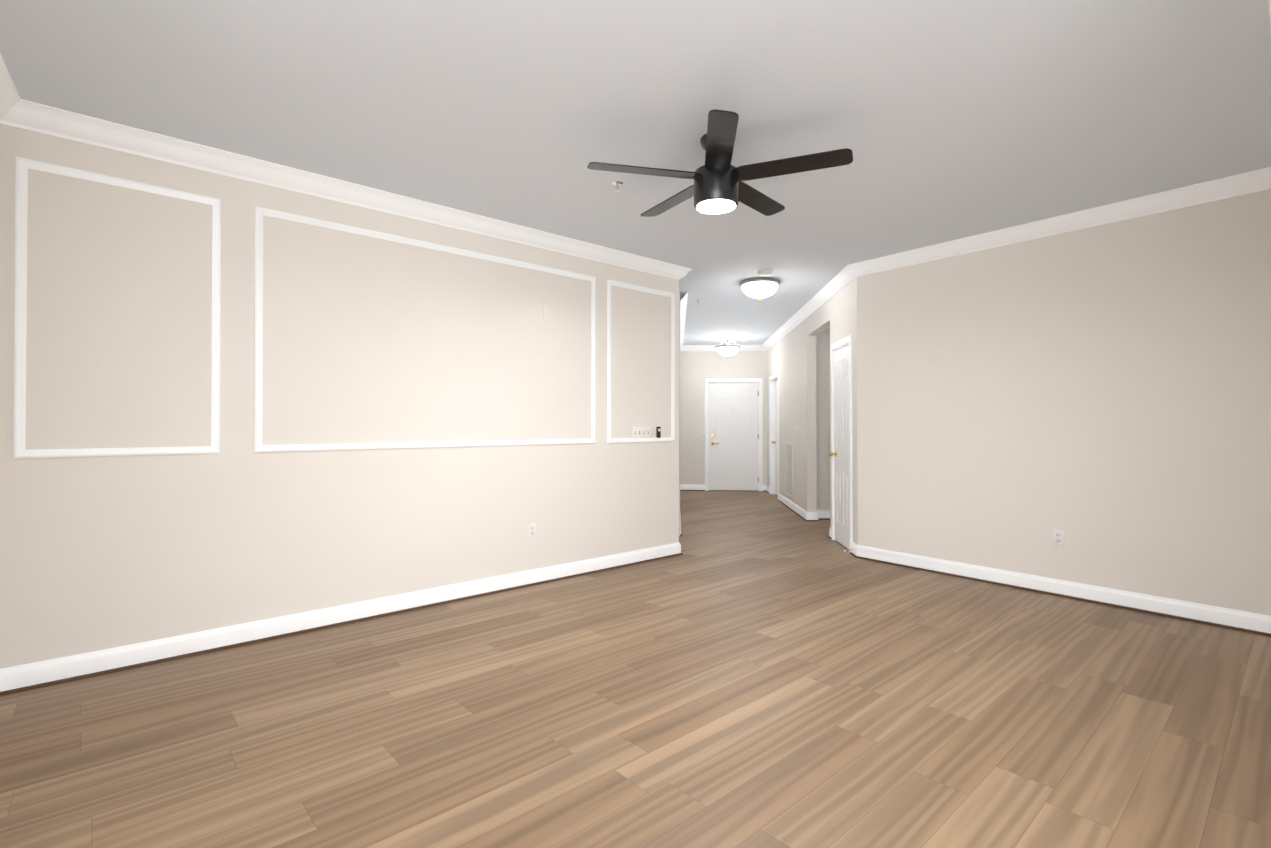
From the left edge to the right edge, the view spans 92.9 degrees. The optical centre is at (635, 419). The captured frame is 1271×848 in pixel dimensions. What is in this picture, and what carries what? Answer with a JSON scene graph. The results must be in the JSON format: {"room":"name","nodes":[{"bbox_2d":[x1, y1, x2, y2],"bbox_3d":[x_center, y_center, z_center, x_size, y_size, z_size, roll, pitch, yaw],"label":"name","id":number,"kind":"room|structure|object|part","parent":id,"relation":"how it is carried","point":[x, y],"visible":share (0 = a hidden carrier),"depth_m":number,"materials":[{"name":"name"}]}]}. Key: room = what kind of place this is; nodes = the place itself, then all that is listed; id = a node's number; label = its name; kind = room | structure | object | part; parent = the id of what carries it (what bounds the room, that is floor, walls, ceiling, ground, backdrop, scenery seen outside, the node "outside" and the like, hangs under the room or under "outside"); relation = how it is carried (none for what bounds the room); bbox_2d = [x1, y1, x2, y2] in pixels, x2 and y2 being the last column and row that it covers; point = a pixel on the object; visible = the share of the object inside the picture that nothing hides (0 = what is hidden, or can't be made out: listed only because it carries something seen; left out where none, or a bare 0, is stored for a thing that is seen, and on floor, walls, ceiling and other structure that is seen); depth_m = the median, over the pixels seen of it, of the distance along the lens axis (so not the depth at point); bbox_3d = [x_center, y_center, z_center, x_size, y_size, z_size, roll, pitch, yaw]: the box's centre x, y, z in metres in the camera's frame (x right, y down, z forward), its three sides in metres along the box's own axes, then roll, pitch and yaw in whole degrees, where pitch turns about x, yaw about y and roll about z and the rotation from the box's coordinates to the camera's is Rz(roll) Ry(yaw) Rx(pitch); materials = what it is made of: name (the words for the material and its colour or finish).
{"room":"empty living room","nodes":[
{"label":"empty living room","id":0,"kind":"room"},
{"bbox_2d":[0,124,678,668],"bbox_3d":[-1.307,-0.092,4.334,4.526,2.740,0.120,0,-1,-42],"label":"wall","id":1,"kind":"structure","parent":0,"point":[370,340],"depth_m":3.58,"materials":[{"name":"paint"}]},
{"bbox_2d":[13,157,220,458],"bbox_3d":[-2.601,-0.523,3.087,0.566,1.410,0.580,0,0,4],"label":"trim","id":2,"kind":"structure","parent":1,"relation":"attached to","point":[23,165],"depth_m":2.95,"materials":[{"name":"white wood"}]},
{"bbox_2d":[0,542,681,695],"bbox_3d":[-1.310,1.211,3.368,3.194,0.117,5.298,0,0,4],"label":"baseboard","id":3,"kind":"structure","parent":1,"relation":"attached to","point":[56,670],"depth_m":3.54,"materials":[{"name":"white wood"}]},
{"bbox_2d":[254,207,595,451],"bbox_3d":[-1.260,-0.513,4.292,1.737,1.410,1.780,0,0,4],"label":"trim","id":4,"kind":"structure","parent":1,"relation":"attached to","point":[259,212],"depth_m":3.87,"materials":[{"name":"white wood"}]},
{"bbox_2d":[528,523,535,538],"bbox_3d":[-0.802,0.861,4.693,0.070,0.115,0.009,0,-1,-42],"label":"electrical outlet","id":5,"kind":"object","parent":1,"relation":"attached to","point":[531,530],"visible":1,"depth_m":4.69,"materials":[{"name":"white plastic"}]},
{"bbox_2d":[0,0,1270,350],"bbox_3d":[0.631,-1.396,6.039,6.720,0.105,10.840,0,0,4],"label":"crown molding","id":6,"kind":"structure","parent":1,"relation":"attached to","point":[34,116],"depth_m":3.91,"materials":[{"name":"white wood"}]},
{"bbox_2d":[607,280,674,442],"bbox_3d":[0.066,-0.503,5.483,0.580,1.410,0.595,0,0,4],"label":"trim","id":7,"kind":"structure","parent":1,"relation":"attached to","point":[609,282],"depth_m":5.43,"materials":[{"name":"white wood"}]},
{"bbox_2d":[633,426,649,437],"bbox_3d":[0.049,0.110,5.459,0.196,0.101,0.017,0,-1,-42],"label":"light switch","id":8,"kind":"object","parent":1,"relation":"attached to","point":[641,431],"visible":1,"depth_m":5.45,"materials":[{"name":"white plastic"}]},
{"bbox_2d":[656,427,660,437],"bbox_3d":[0.215,0.114,5.605,0.048,0.104,0.021,0,-1,-42],"label":"switch","id":9,"kind":"object","parent":1,"relation":"attached to","point":[658,432],"visible":1,"depth_m":5.59,"materials":[{"name":"black plastic"}]},
{"bbox_2d":[0,490,1270,847],"bbox_3d":[0.389,1.334,5.080,10.500,0.100,14.500,0,0,4],"label":"floor","id":10,"kind":"structure","parent":0,"point":[750,668],"depth_m":2.51,"materials":[{"name":"brown wood"}]},
{"bbox_2d":[0,0,1270,344],"bbox_3d":[0.389,-1.506,5.104,10.500,0.100,14.500,0,0,4],"label":"ceiling","id":11,"kind":"structure","parent":0,"point":[946,120],"depth_m":2.81,"materials":[{"name":"white paint"}]},
{"bbox_2d":[612,181,622,191],"bbox_3d":[-0.111,-1.441,3.743,0.072,0.052,0.072,0,0,4],"label":"sprinkler head","id":12,"kind":"object","parent":11,"relation":"attached to","point":[617,184],"visible":1,"depth_m":3.73},
{"bbox_2d":[587,109,852,216],"bbox_3d":[0.415,-1.288,3.116,1.305,0.370,1.251,0,0,4],"label":"ceiling fan","id":13,"kind":"object","parent":11,"relation":"hanging from","point":[719,186],"visible":1,"depth_m":3.06,"materials":[{"name":"black metal"}]},
{"bbox_2d":[715,336,739,358],"bbox_3d":[1.568,-1.226,10.275,0.428,0.375,0.428,0,0,4],"label":"semi-flush ceiling light","id":14,"kind":"object","parent":11,"relation":"attached to","point":[727,350],"visible":1,"depth_m":10.16,"materials":[{"name":"white glass"}]},
{"bbox_3d":[1.568,-1.155,10.274,0.384,0.142,0.384,0,0,4],"label":"lamp shade","id":15,"kind":"part","parent":14,"relation":"part of","materials":[{"name":"white glass"}]},
{"bbox_2d":[739,277,780,301],"bbox_3d":[1.302,-1.341,6.335,0.424,0.210,0.424,0,0,4],"label":"flush ceiling light","id":16,"kind":"object","parent":11,"relation":"attached to","point":[759,288],"visible":1,"depth_m":6.20,"materials":[{"name":"white glass"}]},
{"bbox_3d":[1.302,-1.344,6.335,0.376,0.132,0.376,0,0,4],"label":"lamp shade","id":17,"kind":"part","parent":16,"relation":"part of","materials":[{"name":"white glass"}]},
{"bbox_2d":[758,270,771,275],"bbox_3d":[1.264,-1.429,5.897,0.140,0.040,0.140,0,0,4],"label":"smoke detector","id":18,"kind":"object","parent":11,"relation":"attached to","point":[764,272],"visible":1,"depth_m":5.85,"materials":[{"name":"white plastic"}]},
{"bbox_2d":[679,292,679,535],"bbox_3d":[0.595,-0.053,9.122,0.120,2.740,4.670,0,0,4],"label":"wall","id":19,"kind":"structure","parent":0,"point":[679,413],"depth_m":6.79,"materials":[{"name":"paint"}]},
{"bbox_2d":[680,505,681,535],"bbox_3d":[0.667,1.259,9.106,0.024,0.117,4.670,0,0,4],"label":"baseboard","id":20,"kind":"structure","parent":19,"relation":"attached to","point":[680,505],"depth_m":7.15,"materials":[{"name":"white wood"}]},
{"bbox_2d":[680,351,766,484],"bbox_3d":[1.637,-0.034,11.459,1.890,2.740,0.131,0,0,4],"label":"wall","id":21,"kind":"structure","parent":0,"point":[697,368],"depth_m":11.42,"materials":[{"name":"paint"}]},
{"bbox_2d":[680,484,704,490],"bbox_3d":[1.073,1.278,11.408,0.470,0.117,0.024,0,0,4],"label":"baseboard","id":22,"kind":"structure","parent":21,"relation":"attached to","point":[683,487],"depth_m":11.41,"materials":[{"name":"white wood"}]},
{"bbox_2d":[709,383,758,489],"bbox_3d":[1.854,0.315,11.378,0.932,2.018,0.096,0,0,4],"label":"front door","id":23,"kind":"structure","parent":21,"relation":"in","point":[733,436],"depth_m":11.38,"materials":[{"name":"white wood"}]},
{"bbox_2d":[705,378,762,490],"bbox_3d":[1.850,0.278,11.429,1.080,2.117,0.137,0,0,4],"label":"door frame","id":24,"kind":"structure","parent":21,"relation":"attached to","point":[723,380],"depth_m":11.36,"materials":[{"name":"white wood"}]},
{"bbox_2d":[766,277,857,544],"bbox_3d":[2.338,-0.057,8.561,0.131,2.740,5.800,0,0,4],"label":"wall","id":25,"kind":"structure","parent":0,"point":[791,357],"depth_m":7.87,"materials":[{"name":"paint"}]},
{"bbox_2d":[764,485,768,493],"bbox_3d":[2.427,1.275,11.126,0.030,0.117,0.408,0,0,4],"label":"baseboard","id":26,"kind":"structure","parent":25,"relation":"attached to","point":[766,488],"depth_m":11.24,"materials":[{"name":"white wood"}]},
{"bbox_2d":[769,372,778,493],"bbox_3d":[2.447,0.270,10.440,0.137,2.117,0.974,0,0,4],"label":"door frame","id":27,"kind":"structure","parent":25,"relation":"attached to","point":[774,377],"depth_m":10.85,"materials":[{"name":"white wood"}]},
{"bbox_2d":[772,380,777,494],"bbox_3d":[2.460,0.307,10.439,0.103,2.018,0.812,0,0,4],"label":"hall door","id":28,"kind":"structure","parent":25,"relation":"in","point":[776,473],"depth_m":10.72,"materials":[{"name":"white wood"}]},
{"bbox_2d":[785,443,793,497],"bbox_3d":[2.296,0.741,9.023,0.013,0.790,0.570,0,0,4],"label":"air vent","id":29,"kind":"object","parent":25,"relation":"in","point":[789,471],"visible":1,"depth_m":9.02,"materials":[{"name":"white metal"}]},
{"bbox_2d":[778,493,807,520],"bbox_3d":[2.281,1.257,8.871,0.024,0.117,2.162,0,0,4],"label":"baseboard","id":30,"kind":"structure","parent":25,"relation":"attached to","point":[789,504],"depth_m":8.65,"materials":[{"name":"white wood"}]},
{"bbox_2d":[829,346,848,548],"bbox_3d":[2.104,0.272,6.207,0.103,2.018,0.606,0,0,4],"label":"closet door","id":31,"kind":"structure","parent":25,"relation":"in","point":[841,430],"depth_m":6.23,"materials":[{"name":"white wood"}]},
{"bbox_2d":[831,334,851,552],"bbox_3d":[2.168,0.235,6.209,0.137,2.117,0.754,0,0,4],"label":"door frame","id":32,"kind":"structure","parent":25,"relation":"attached to","point":[838,345],"depth_m":6.06,"materials":[{"name":"white wood"}]},
{"bbox_2d":[816,327,829,510],"bbox_3d":[3.021,-0.062,7.985,1.330,2.740,0.120,0,0,4],"label":"wall","id":33,"kind":"structure","parent":0,"point":[823,414],"depth_m":7.96,"materials":[{"name":"paint"}]},
{"bbox_2d":[812,510,829,519],"bbox_3d":[2.941,1.249,7.907,1.180,0.117,0.024,0,0,4],"label":"baseboard","id":34,"kind":"structure","parent":33,"relation":"attached to","point":[820,514],"depth_m":7.93,"materials":[{"name":"white wood"}]},
{"bbox_2d":[857,189,1270,615],"bbox_3d":[3.040,-0.091,4.557,0.120,2.740,2.938,0,-1,-38],"label":"wall","id":35,"kind":"structure","parent":0,"point":[1100,396],"depth_m":4.27,"materials":[{"name":"paint"}]},
{"bbox_2d":[1053,529,1063,545],"bbox_3d":[3.076,0.858,4.398,0.009,0.115,0.070,0,-1,-38],"label":"electrical outlet","id":36,"kind":"object","parent":35,"relation":"attached to","point":[1058,537],"visible":1,"depth_m":4.40,"materials":[{"name":"white plastic"}]},
{"bbox_2d":[850,542,1270,636],"bbox_3d":[2.678,1.212,3.461,2.297,0.117,4.648,0,0,4],"label":"baseboard","id":37,"kind":"structure","parent":35,"relation":"attached to","point":[1255,623],"depth_m":4.26,"materials":[{"name":"white wood"}]}
]}

